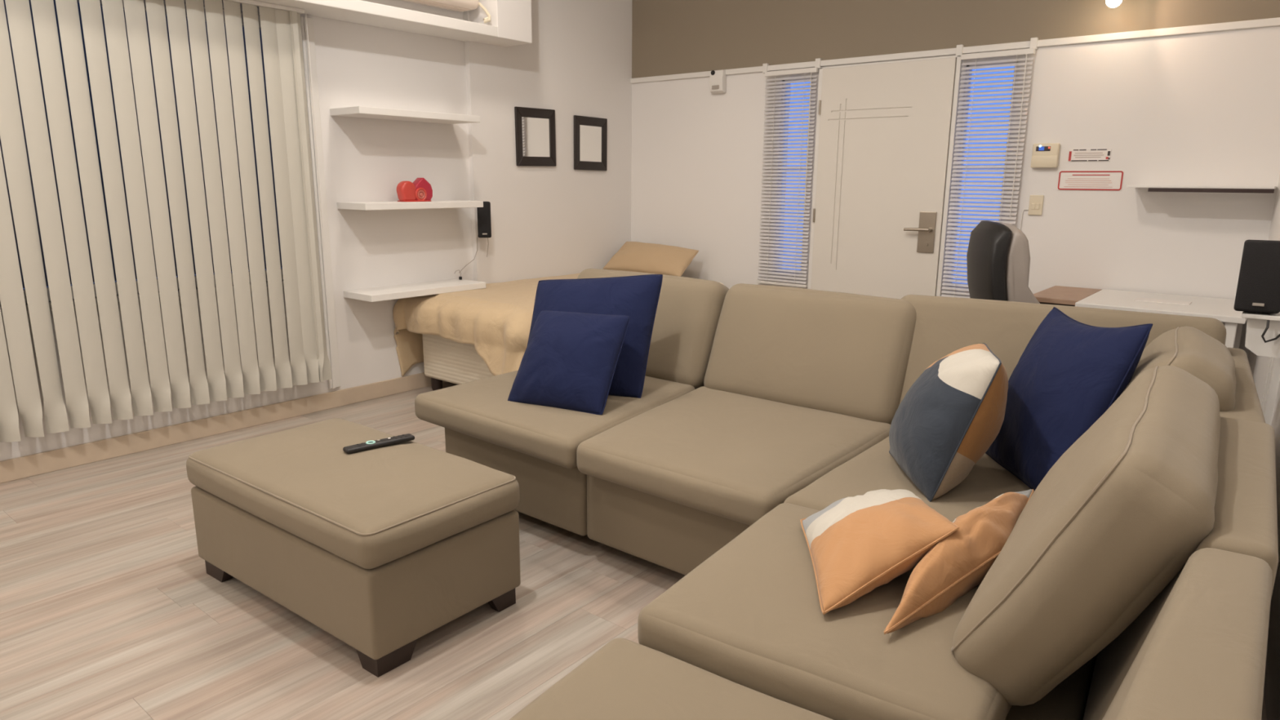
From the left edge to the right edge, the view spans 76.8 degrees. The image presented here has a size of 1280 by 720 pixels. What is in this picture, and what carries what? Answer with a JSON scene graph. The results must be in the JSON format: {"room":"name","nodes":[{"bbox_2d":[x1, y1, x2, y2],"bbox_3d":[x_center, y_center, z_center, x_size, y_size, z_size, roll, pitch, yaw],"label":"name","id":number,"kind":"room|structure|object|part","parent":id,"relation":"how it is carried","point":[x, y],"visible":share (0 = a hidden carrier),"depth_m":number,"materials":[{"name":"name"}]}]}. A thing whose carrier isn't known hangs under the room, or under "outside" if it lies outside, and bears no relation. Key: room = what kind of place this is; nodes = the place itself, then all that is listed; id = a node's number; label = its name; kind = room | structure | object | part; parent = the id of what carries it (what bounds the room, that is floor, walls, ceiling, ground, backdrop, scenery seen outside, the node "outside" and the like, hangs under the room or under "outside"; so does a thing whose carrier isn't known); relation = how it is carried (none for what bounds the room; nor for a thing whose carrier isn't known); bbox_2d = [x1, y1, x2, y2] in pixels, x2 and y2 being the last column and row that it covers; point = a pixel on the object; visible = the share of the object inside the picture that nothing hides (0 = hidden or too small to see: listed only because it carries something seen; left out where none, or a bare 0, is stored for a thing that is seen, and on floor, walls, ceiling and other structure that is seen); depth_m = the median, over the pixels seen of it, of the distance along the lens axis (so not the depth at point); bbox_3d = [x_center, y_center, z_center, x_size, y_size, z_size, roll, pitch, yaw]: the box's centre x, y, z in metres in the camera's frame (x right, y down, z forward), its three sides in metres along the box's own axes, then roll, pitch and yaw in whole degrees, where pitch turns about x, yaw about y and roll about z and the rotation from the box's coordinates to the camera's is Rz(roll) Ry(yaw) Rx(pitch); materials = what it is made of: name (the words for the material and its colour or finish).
{"room":"living room","nodes":[
{"label":"living room","id":0,"kind":"room"},
{"bbox_2d":[0,0,473,461],"bbox_3d":[-2.433,-1.240,3.731,0.140,3.400,7.200,10,16,38],"label":"wall","id":1,"kind":"structure","parent":0,"point":[358,64],"depth_m":4.77,"materials":[{"name":"white paint"}]},
{"bbox_2d":[0,0,284,314],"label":"window","id":2,"kind":"structure","parent":1,"relation":"in","point":[77,1],"depth_m":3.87,"materials":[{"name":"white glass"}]},
{"bbox_3d":[-2.664,-0.254,3.642,0.155,0.030,2.490,10,16,38],"label":"sill","id":3,"kind":"part","parent":2,"relation":"part of","materials":[{"name":"white plastic"}]},
{"bbox_2d":[0,0,331,442],"bbox_3d":[-2.545,-0.647,3.433,0.081,1.960,2.514,11,16,38],"label":"vertical blind","id":4,"kind":"object","parent":2,"relation":"attached to","point":[281,25],"visible":1,"depth_m":3.75,"materials":[{"name":"white fabric"}]},
{"bbox_3d":[-1.718,-1.249,4.267,0.005,1.095,0.007,10,16,38],"label":"pull cord","id":5,"kind":"part","parent":4,"relation":"part of","materials":[{"name":"white plastic"}]},
{"bbox_2d":[0,372,447,483],"bbox_3d":[-2.370,0.386,4.029,0.056,0.097,7.200,10,16,38],"label":"baseboard","id":6,"kind":"structure","parent":1,"relation":"attached to","point":[22,467],"depth_m":4.14,"materials":[{"name":"beige wood"}]},
{"bbox_2d":[300,16,340,388],"bbox_3d":[-1.779,-0.829,4.508,0.030,2.030,0.070,10,16,38],"label":"trim","id":7,"kind":"structure","parent":1,"relation":"attached to","point":[323,237],"depth_m":4.49,"materials":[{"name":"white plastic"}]},
{"bbox_2d":[253,0,497,41],"bbox_3d":[-2.255,-1.693,3.493,0.300,0.060,4.015,10,16,38],"label":"trim","id":8,"kind":"structure","parent":1,"relation":"attached to","point":[357,11],"depth_m":4.44,"materials":[{"name":"white paint"}]},
{"bbox_2d":[329,106,479,124],"bbox_3d":[-1.347,-1.422,4.702,0.290,0.038,0.825,10,16,38],"label":"floating shelf","id":9,"kind":"object","parent":1,"relation":"attached to","point":[363,112],"visible":1,"depth_m":4.57,"materials":[{"name":"white paint"}]},
{"bbox_2d":[337,200,483,210],"bbox_3d":[-1.351,-0.925,4.812,0.290,0.038,0.825,10,16,38],"label":"floating shelf","id":10,"kind":"object","parent":1,"relation":"attached to","point":[390,205],"visible":0.97,"depth_m":4.64,"materials":[{"name":"white paint"}]},
{"bbox_2d":[396,177,432,201],"bbox_3d":[-1.339,-1.012,4.795,0.084,0.139,0.218,10,16,38],"label":"heart ornament","id":11,"kind":"object","parent":10,"relation":"on","point":[420,190],"visible":1,"depth_m":4.77,"materials":[{"name":"red ceramic"}]},
{"bbox_2d":[343,278,485,302],"bbox_3d":[-1.354,-0.430,4.923,0.290,0.038,0.825,10,16,38],"label":"floating shelf","id":12,"kind":"object","parent":1,"relation":"attached to","point":[427,288],"visible":1,"depth_m":4.81,"materials":[{"name":"white paint"}]},
{"bbox_2d":[401,0,490,22],"bbox_3d":[-1.277,-2.166,4.612,0.292,0.368,0.880,10,16,38],"label":"air conditioner","id":13,"kind":"object","parent":1,"relation":"attached to","point":[460,6],"visible":1,"depth_m":4.82,"materials":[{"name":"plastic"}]},
{"bbox_2d":[469,0,532,47],"bbox_3d":[-0.873,-2.614,4.979,0.260,1.234,0.285,10,16,38],"label":"wall","id":14,"kind":"structure","parent":0,"point":[512,19],"depth_m":5.01,"materials":[{"name":"white paint"}]},
{"bbox_2d":[463,0,631,284],"bbox_3d":[-0.589,-1.685,5.792,0.040,3.400,1.600,10,16,38],"label":"wall pier","id":15,"kind":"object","parent":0,"point":[561,220],"visible":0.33,"depth_m":5.76,"materials":[{"name":"white paint"}]},
{"bbox_2d":[476,201,491,237],"bbox_3d":[-1.021,-0.917,5.271,0.086,0.232,0.127,-3,13,-15],"label":"wall speaker","id":16,"kind":"object","parent":15,"relation":"attached to","point":[484,224],"visible":0.84,"depth_m":5.22,"materials":[{"name":"black plastic"}]},
{"bbox_2d":[458,234,478,273],"bbox_3d":[-1.129,-0.712,5.290,0.038,0.271,0.169,12,17,43],"label":"cable","id":17,"kind":"object","parent":16,"relation":"hanging from","point":[477,234],"visible":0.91,"depth_m":5.33,"materials":[{"name":"plastic"}]},
{"bbox_2d":[514,106,555,166],"bbox_3d":[-0.723,-1.546,5.607,0.018,0.392,0.374,10,16,38],"label":"wall mirror","id":18,"kind":"object","parent":15,"relation":"attached to","point":[535,128],"visible":1,"depth_m":5.60,"materials":[{"name":"brown wood"}]},
{"bbox_2d":[521,116,550,156],"bbox_3d":[-0.725,-1.547,5.609,0.008,0.269,0.275,10,16,38],"label":"mirror glass","id":19,"kind":"object","parent":18,"relation":"attached to","point":[535,131],"depth_m":5.60,"materials":[{"name":"silver metal"}]},
{"bbox_2d":[573,115,607,170],"bbox_3d":[-0.368,-1.616,6.035,0.018,0.389,0.356,10,16,38],"label":"wall mirror","id":20,"kind":"object","parent":15,"relation":"attached to","point":[590,133],"visible":1,"depth_m":6.03,"materials":[{"name":"brown wood"}]},
{"bbox_2d":[579,124,601,161],"bbox_3d":[-0.371,-1.617,6.037,0.008,0.266,0.257,10,16,38],"label":"mirror glass","id":21,"kind":"object","parent":20,"relation":"attached to","point":[590,135],"depth_m":6.03,"materials":[{"name":"silver metal"}]},
{"bbox_2d":[0,382,1266,719],"bbox_3d":[-0.458,0.817,2.520,5.600,0.060,7.600,10,16,38],"label":"floor","id":22,"kind":"structure","parent":0,"point":[111,609],"depth_m":2.44,"materials":[{"name":"laminate"}]},
{"bbox_2d":[186,417,520,677],"bbox_3d":[-0.932,0.531,2.618,1.057,0.449,0.622,10,16,38],"label":"ottoman","id":23,"kind":"object","parent":22,"relation":"on","point":[380,549],"visible":0.99,"depth_m":2.35,"materials":[{"name":"beige fabric"}]},
{"bbox_2d":[186,417,519,568],"bbox_3d":[-0.933,0.386,2.582,1.040,0.150,0.597,10,16,38],"label":"cushion","id":24,"kind":"object","parent":23,"relation":"on","point":[408,504],"depth_m":2.38,"materials":[{"name":"beige fabric"}]},
{"bbox_2d":[342,433,414,453],"bbox_3d":[-0.866,0.276,2.685,0.235,0.021,0.042,-10,16,-40],"label":"remote control","id":25,"kind":"object","parent":23,"relation":"on","point":[369,445],"visible":1,"depth_m":2.67,"materials":[{"name":"black plastic"}]},
{"bbox_2d":[392,273,722,390],"bbox_3d":[-0.382,-0.196,5.440,1.214,0.650,2.241,10,16,38],"label":"bed","id":26,"kind":"object","parent":22,"relation":"on","point":[464,336],"visible":0.42,"depth_m":4.76,"materials":[{"name":"beige fabric"}]},
{"bbox_2d":[392,273,579,376],"bbox_3d":[-0.521,-0.211,5.266,1.209,0.547,1.804,10,16,38],"label":"duvet","id":27,"kind":"object","parent":26,"relation":"on","point":[483,331],"depth_m":4.75,"materials":[{"name":"beige fabric"}]},
{"bbox_2d":[603,241,698,276],"bbox_3d":[0.084,-0.765,6.103,0.750,0.222,0.270,10,16,38],"label":"bed pillow","id":28,"kind":"object","parent":26,"relation":"on","point":[632,256],"visible":0.94,"depth_m":6.01,"materials":[{"name":"beige fabric"}]},
{"bbox_2d":[414,268,916,575],"bbox_3d":[0.094,0.167,3.263,1.760,0.894,1.304,10,16,38],"label":"sofa","id":29,"kind":"object","parent":22,"relation":"on","point":[752,394],"visible":0.71,"depth_m":2.97,"materials":[{"name":"beige fabric"}]},
{"bbox_2d":[414,370,695,468],"bbox_3d":[-0.299,0.185,3.363,0.934,0.142,0.938,10,16,38],"label":"seat cushion","id":30,"kind":"object","parent":29,"relation":"on","point":[481,409],"depth_m":3.06,"materials":[{"name":"beige fabric"}]},
{"bbox_2d":[507,309,631,414],"bbox_3d":[-0.279,-0.002,3.135,0.420,0.345,0.266,6,14,25],"label":"throw pillow","id":31,"kind":"object","parent":29,"relation":"on","point":[570,359],"visible":1,"depth_m":3.06,"materials":[{"name":"blue fabric"}]},
{"bbox_2d":[527,274,662,397],"bbox_3d":[-0.204,-0.111,3.327,0.556,0.479,0.271,3,13,13],"label":"throw pillow","id":32,"kind":"object","parent":29,"relation":"on","point":[637,296],"visible":0.59,"depth_m":3.27,"materials":[{"name":"blue fabric"}]},
{"bbox_2d":[577,268,728,389],"bbox_3d":[0.006,-0.151,3.798,0.873,0.507,0.342,10,16,38],"label":"cushion","id":33,"kind":"object","parent":29,"relation":"on","point":[689,309],"depth_m":3.53,"materials":[{"name":"beige fabric"}]},
{"bbox_2d":[577,386,890,525],"bbox_3d":[0.315,0.299,2.869,0.889,0.142,0.944,10,16,38],"label":"seat cushion","id":34,"kind":"object","parent":29,"relation":"on","point":[736,454],"depth_m":2.67,"materials":[{"name":"beige fabric"}]},
{"bbox_2d":[704,283,916,424],"bbox_3d":[0.679,-0.026,3.259,0.855,0.508,0.340,10,16,38],"label":"cushion","id":35,"kind":"object","parent":29,"relation":"on","point":[839,353],"depth_m":3.13,"materials":[{"name":"beige fabric"}]},
{"bbox_2d":[508,547,1272,719],"bbox_3d":[0.162,0.691,1.126,1.060,0.800,1.118,10,16,38],"label":"sofa","id":36,"kind":"object","parent":22,"relation":"on","point":[1203,655],"visible":1,"depth_m":1.08,"materials":[{"name":"beige fabric"}]},
{"bbox_2d":[508,638,831,719],"bbox_3d":[0.040,0.742,1.115,0.841,0.128,0.896,9,15,34],"label":"seat cushion","id":37,"kind":"object","parent":36,"relation":"on","point":[624,679],"depth_m":1.46,"materials":[{"name":"beige fabric"}]},
{"bbox_3d":[0.523,0.707,0.931,0.218,0.740,0.961,10,16,38],"label":"frame","id":38,"kind":"part","parent":36,"relation":"part of","materials":[{"name":"beige fabric"}]},
{"bbox_2d":[637,293,1278,719],"bbox_3d":[0.977,0.398,2.193,1.090,0.920,2.030,9,15,33],"label":"sofa","id":39,"kind":"object","parent":22,"relation":"on","point":[1181,462],"visible":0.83,"depth_m":1.49,"materials":[{"name":"beige fabric"}]},
{"bbox_2d":[637,503,1013,719],"bbox_3d":[0.473,0.543,1.774,0.709,0.138,0.739,9,15,34],"label":"seat cushion","id":40,"kind":"object","parent":39,"relation":"on","point":[750,615],"depth_m":1.55,"materials":[{"name":"beige fabric"}]},
{"bbox_2d":[800,488,959,614],"bbox_3d":[0.535,0.399,1.858,0.303,0.169,0.609,2,13,6],"label":"throw pillow","id":41,"kind":"object","parent":39,"relation":"on","point":[857,544],"visible":0.99,"depth_m":1.71,"materials":[{"name":"orange fabric"}]},
{"bbox_2d":[782,436,1035,522],"bbox_3d":[0.957,0.406,2.410,0.712,0.135,0.949,10,16,38],"label":"seat cushion","id":42,"kind":"object","parent":39,"relation":"on","point":[874,468],"depth_m":2.32,"materials":[{"name":"beige fabric"}]},
{"bbox_2d":[888,342,1008,501],"bbox_3d":[0.899,0.158,2.346,0.302,0.398,0.418,2,13,8],"label":"throw pillow","id":43,"kind":"object","parent":39,"relation":"on","point":[953,413],"visible":1,"depth_m":2.20,"materials":[{"name":"multicoloured fabric"}]},
{"bbox_2d":[883,488,1034,635],"bbox_3d":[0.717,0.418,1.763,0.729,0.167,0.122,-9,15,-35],"label":"throw pillow","id":44,"kind":"object","parent":39,"relation":"on","point":[956,565],"visible":0.83,"depth_m":1.67,"materials":[{"name":"orange fabric"}]},
{"bbox_2d":[899,293,1226,404],"bbox_3d":[1.389,0.062,2.814,1.022,0.510,0.310,8,15,32],"label":"cushion","id":45,"kind":"object","parent":39,"relation":"on","point":[944,326],"depth_m":2.83,"materials":[{"name":"beige fabric"}]},
{"bbox_2d":[985,306,1152,492],"bbox_3d":[1.213,0.101,2.351,0.263,0.502,0.536,0,13,-1],"label":"throw pillow","id":46,"kind":"object","parent":39,"relation":"on","point":[1070,371],"visible":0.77,"depth_m":2.22,"materials":[{"name":"blue fabric"}]},
{"bbox_2d":[951,368,1222,704],"bbox_3d":[0.947,0.316,1.660,0.370,0.526,0.870,9,15,35],"label":"cushion","id":47,"kind":"object","parent":39,"relation":"on","point":[1095,556],"depth_m":1.34,"materials":[{"name":"beige fabric"}]},
{"bbox_2d":[1103,326,1239,415],"bbox_3d":[1.410,0.194,2.263,0.389,0.531,0.649,9,15,33],"label":"cushion","id":48,"kind":"object","parent":39,"relation":"on","point":[1193,352],"depth_m":2.02,"materials":[{"name":"beige fabric"}]},
{"bbox_3d":[1.070,0.556,1.612,0.261,0.745,0.815,9,15,33],"label":"frame","id":49,"kind":"part","parent":39,"relation":"part of","materials":[{"name":"beige fabric"}]},
{"bbox_3d":[1.591,0.396,2.371,0.252,0.735,1.045,9,15,33],"label":"frame","id":50,"kind":"part","parent":39,"relation":"part of","materials":[{"name":"beige fabric"}]},
{"bbox_2d":[966,220,1039,303],"bbox_3d":[1.845,-0.043,3.669,0.712,1.150,0.636,3,13,10],"label":"office chair","id":51,"kind":"object","parent":22,"relation":"on","point":[998,255],"visible":0.12,"depth_m":3.41,"materials":[{"name":"grey leather"}]},
{"bbox_2d":[1033,285,1101,306],"bbox_3d":[2.272,0.006,4.396,0.239,0.748,0.602,10,16,38],"label":"base cabinet","id":52,"kind":"object","parent":22,"relation":"on","point":[1055,295],"visible":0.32,"depth_m":4.22,"materials":[{"name":"brown wood"}]},
{"bbox_2d":[1075,288,1247,348],"bbox_3d":[2.604,0.077,4.080,0.675,0.750,0.682,10,16,38],"label":"desk","id":53,"kind":"object","parent":22,"relation":"on","point":[1223,310],"visible":0.29,"depth_m":3.89,"materials":[{"name":"white paint"}]},
{"bbox_2d":[1133,297,1191,305],"bbox_3d":[2.592,-0.291,4.002,0.230,0.003,0.130,10,16,38],"label":"paper sheet","id":54,"kind":"object","parent":53,"relation":"on","point":[1139,299],"visible":1,"depth_m":3.99,"materials":[{"name":"white paper"}]},
{"bbox_3d":[2.635,0.181,3.678,0.044,0.722,0.044,10,16,38],"label":"leg","id":55,"kind":"part","parent":53,"relation":"part of","materials":[{"name":"white paint"}]},
{"bbox_3d":[3.016,0.083,4.131,0.044,0.722,0.044,10,16,38],"label":"leg","id":56,"kind":"part","parent":53,"relation":"part of","materials":[{"name":"white paint"}]},
{"bbox_2d":[631,0,1279,357],"bbox_3d":[1.563,-1.528,5.159,4.197,3.400,0.120,10,16,38],"label":"wall","id":57,"kind":"structure","parent":0,"point":[1199,108],"depth_m":4.51,"materials":[{"name":"white paint"}]},
{"bbox_2d":[709,69,726,93],"bbox_3d":[0.557,-1.993,5.779,0.110,0.154,0.066,10,16,38],"label":"sensor","id":58,"kind":"object","parent":57,"relation":"attached to","point":[717,78],"visible":1,"depth_m":5.76,"materials":[{"name":"white plastic"}]},
{"bbox_2d":[774,77,812,273],"bbox_3d":[1.070,-1.264,5.591,0.245,1.330,0.038,10,16,38],"label":"window","id":59,"kind":"structure","parent":57,"relation":"in","point":[808,77],"depth_m":5.59,"materials":[{"name":"blue glass"}]},
{"bbox_2d":[756,67,818,287],"bbox_3d":[1.006,-1.237,5.564,0.393,1.448,0.045,10,16,38],"label":"blind","id":60,"kind":"object","parent":59,"relation":"attached to","point":[804,212],"visible":1,"depth_m":5.57,"materials":[{"name":"white plastic"}]},
{"bbox_3d":[0.913,-1.241,5.626,0.002,1.408,0.002,10,16,38],"label":"ladder cord","id":61,"kind":"part","parent":60,"relation":"part of","materials":[{"name":"white fabric"}]},
{"bbox_3d":[1.004,-0.540,5.723,0.393,0.018,0.024,10,16,38],"label":"rail","id":62,"kind":"part","parent":60,"relation":"part of","materials":[{"name":"white plastic"}]},
{"bbox_3d":[1.083,-1.210,5.490,0.002,1.408,0.002,10,16,38],"label":"ladder cord","id":63,"kind":"part","parent":60,"relation":"part of","materials":[{"name":"white fabric"}]},
{"bbox_2d":[810,57,956,298],"bbox_3d":[1.502,-0.846,5.212,0.864,2.025,0.101,10,16,38],"label":"door","id":64,"kind":"structure","parent":57,"relation":"in","point":[884,136],"depth_m":5.13,"materials":[{"name":"paint"}]},
{"bbox_3d":[1.720,-0.809,5.003,0.163,0.028,0.049,10,16,38],"label":"handle","id":65,"kind":"part","parent":64,"relation":"part of","materials":[{"name":"metal"}]},
{"bbox_3d":[1.776,-0.791,5.000,0.103,0.250,0.012,10,16,38],"label":"lock plate","id":66,"kind":"part","parent":64,"relation":"part of","materials":[{"name":"metal"}]},
{"bbox_2d":[807,54,962,296],"bbox_3d":[1.528,-0.853,5.236,0.915,2.048,0.030,10,16,38],"label":"trim","id":67,"kind":"structure","parent":57,"relation":"attached to","point":[958,65],"depth_m":4.96,"materials":[{"name":"white wood"}]},
{"bbox_2d":[630,17,1279,83],"bbox_3d":[1.517,-1.883,5.025,4.109,0.062,0.026,10,16,38],"label":"trim","id":68,"kind":"structure","parent":57,"relation":"attached to","point":[1034,42],"depth_m":4.61,"materials":[{"name":"white plastic"}]},
{"bbox_2d":[946,61,1017,287],"bbox_3d":[2.041,-1.085,4.816,0.305,1.330,0.038,10,16,38],"label":"window","id":69,"kind":"structure","parent":57,"relation":"in","point":[1012,61],"depth_m":4.79,"materials":[{"name":"blue glass"}]},
{"bbox_2d":[941,48,1035,298],"bbox_3d":[2.028,-1.048,4.748,0.396,1.448,0.045,10,16,38],"label":"blind","id":70,"kind":"object","parent":69,"relation":"attached to","point":[975,56],"visible":0.72,"depth_m":4.71,"materials":[{"name":"white plastic"}]},
{"bbox_3d":[1.935,-1.052,4.810,0.002,1.408,0.002,10,16,38],"label":"ladder cord","id":71,"kind":"part","parent":70,"relation":"part of","materials":[{"name":"white fabric"}]},
{"bbox_3d":[2.106,-1.020,4.673,0.002,1.408,0.002,10,16,38],"label":"ladder cord","id":72,"kind":"part","parent":70,"relation":"part of","materials":[{"name":"white plastic"}]},
{"bbox_2d":[1019,195,1044,229],"bbox_3d":[2.250,-0.830,4.644,0.111,0.232,0.017,10,16,38],"label":"light switch","id":73,"kind":"object","parent":57,"relation":"attached to","point":[1036,202],"visible":0.97,"depth_m":4.62,"materials":[{"name":"beige plastic"}]},
{"bbox_3d":[2.267,-0.887,4.621,0.073,0.112,0.012,10,16,38],"label":"plate","id":74,"kind":"part","parent":73,"relation":"part of","materials":[{"name":"beige plastic"}]},
{"bbox_2d":[1030,142,1060,168],"bbox_3d":[2.278,-1.148,4.536,0.136,0.132,0.040,10,16,38],"label":"alarm keypad","id":75,"kind":"object","parent":57,"relation":"attached to","point":[1043,155],"visible":1,"depth_m":4.52,"materials":[{"name":"beige plastic"}]},
{"bbox_2d":[1068,148,1111,161],"bbox_3d":[2.459,-1.120,4.414,0.205,0.066,0.005,10,16,38],"label":"wall sign","id":76,"kind":"object","parent":57,"relation":"attached to","point":[1091,154],"visible":1,"depth_m":4.41,"materials":[{"name":"white plastic"}]},
{"bbox_2d":[1057,170,1124,191],"bbox_3d":[2.470,-0.985,4.433,0.316,0.105,0.005,10,16,38],"label":"wall sign","id":77,"kind":"object","parent":57,"relation":"attached to","point":[1110,180],"visible":1,"depth_m":4.43,"materials":[{"name":"white paper"}]},
{"bbox_2d":[1106,0,1121,7],"bbox_3d":[2.450,-1.898,4.097,0.254,0.224,0.102,-11,17,-43],"label":"spot lamp","id":78,"kind":"object","parent":57,"relation":"attached to","point":[1111,3],"visible":1,"depth_m":4.05,"materials":[{"name":"metal"}]},
{"bbox_2d":[1126,185,1276,193],"bbox_3d":[2.794,-0.854,4.029,0.599,0.031,0.250,10,16,38],"label":"wall shelf","id":79,"kind":"object","parent":57,"relation":"attached to","point":[1198,188],"visible":1,"depth_m":3.91,"materials":[{"name":"white paint"}]},
{"bbox_3d":[2.758,-0.822,3.914,0.504,0.018,0.022,10,16,38],"label":"rail","id":80,"kind":"part","parent":79,"relation":"part of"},
{"bbox_2d":[1247,175,1279,719],"bbox_3d":[1.161,-0.591,0.937,0.120,3.400,7.361,9,15,33],"label":"wall","id":81,"kind":"structure","parent":0,"point":[1258,364],"depth_m":2.23,"materials":[{"name":"white paint"}]},
{"bbox_2d":[1241,311,1279,358],"bbox_3d":[2.032,-0.082,2.619,0.143,0.137,0.090,10,16,38],"label":"shelf","id":82,"kind":"object","parent":81,"relation":"attached to","point":[1256,323],"visible":0.82,"depth_m":2.61,"materials":[{"name":"white paint"}]},
{"bbox_2d":[1233,239,1279,313],"bbox_3d":[2.018,-0.271,2.615,0.122,0.235,0.160,10,16,38],"label":"wall speaker","id":83,"kind":"object","parent":82,"relation":"attached to","point":[1258,288],"visible":1,"depth_m":2.56,"materials":[{"name":"black plastic"}]},
{"bbox_3d":[2.026,-0.142,2.611,0.125,0.015,0.090,10,16,38],"label":"plate","id":84,"kind":"part","parent":82,"relation":"part of","materials":[{"name":"white paint"}]},
{"bbox_2d":[1261,313,1279,342],"bbox_3d":[2.029,-0.101,2.583,0.077,0.092,0.023,0,13,-1],"label":"cable","id":85,"kind":"object","parent":82,"relation":"hanging from","point":[1268,321],"visible":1,"depth_m":2.58,"materials":[{"name":"black plastic"}]},
{"bbox_2d":[1260,311,1279,425],"bbox_3d":[2.270,0.144,2.918,0.022,0.920,0.223,9,15,33],"label":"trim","id":86,"kind":"structure","parent":81,"relation":"attached to","point":[1272,375],"depth_m":2.83,"materials":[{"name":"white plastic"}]}
]}

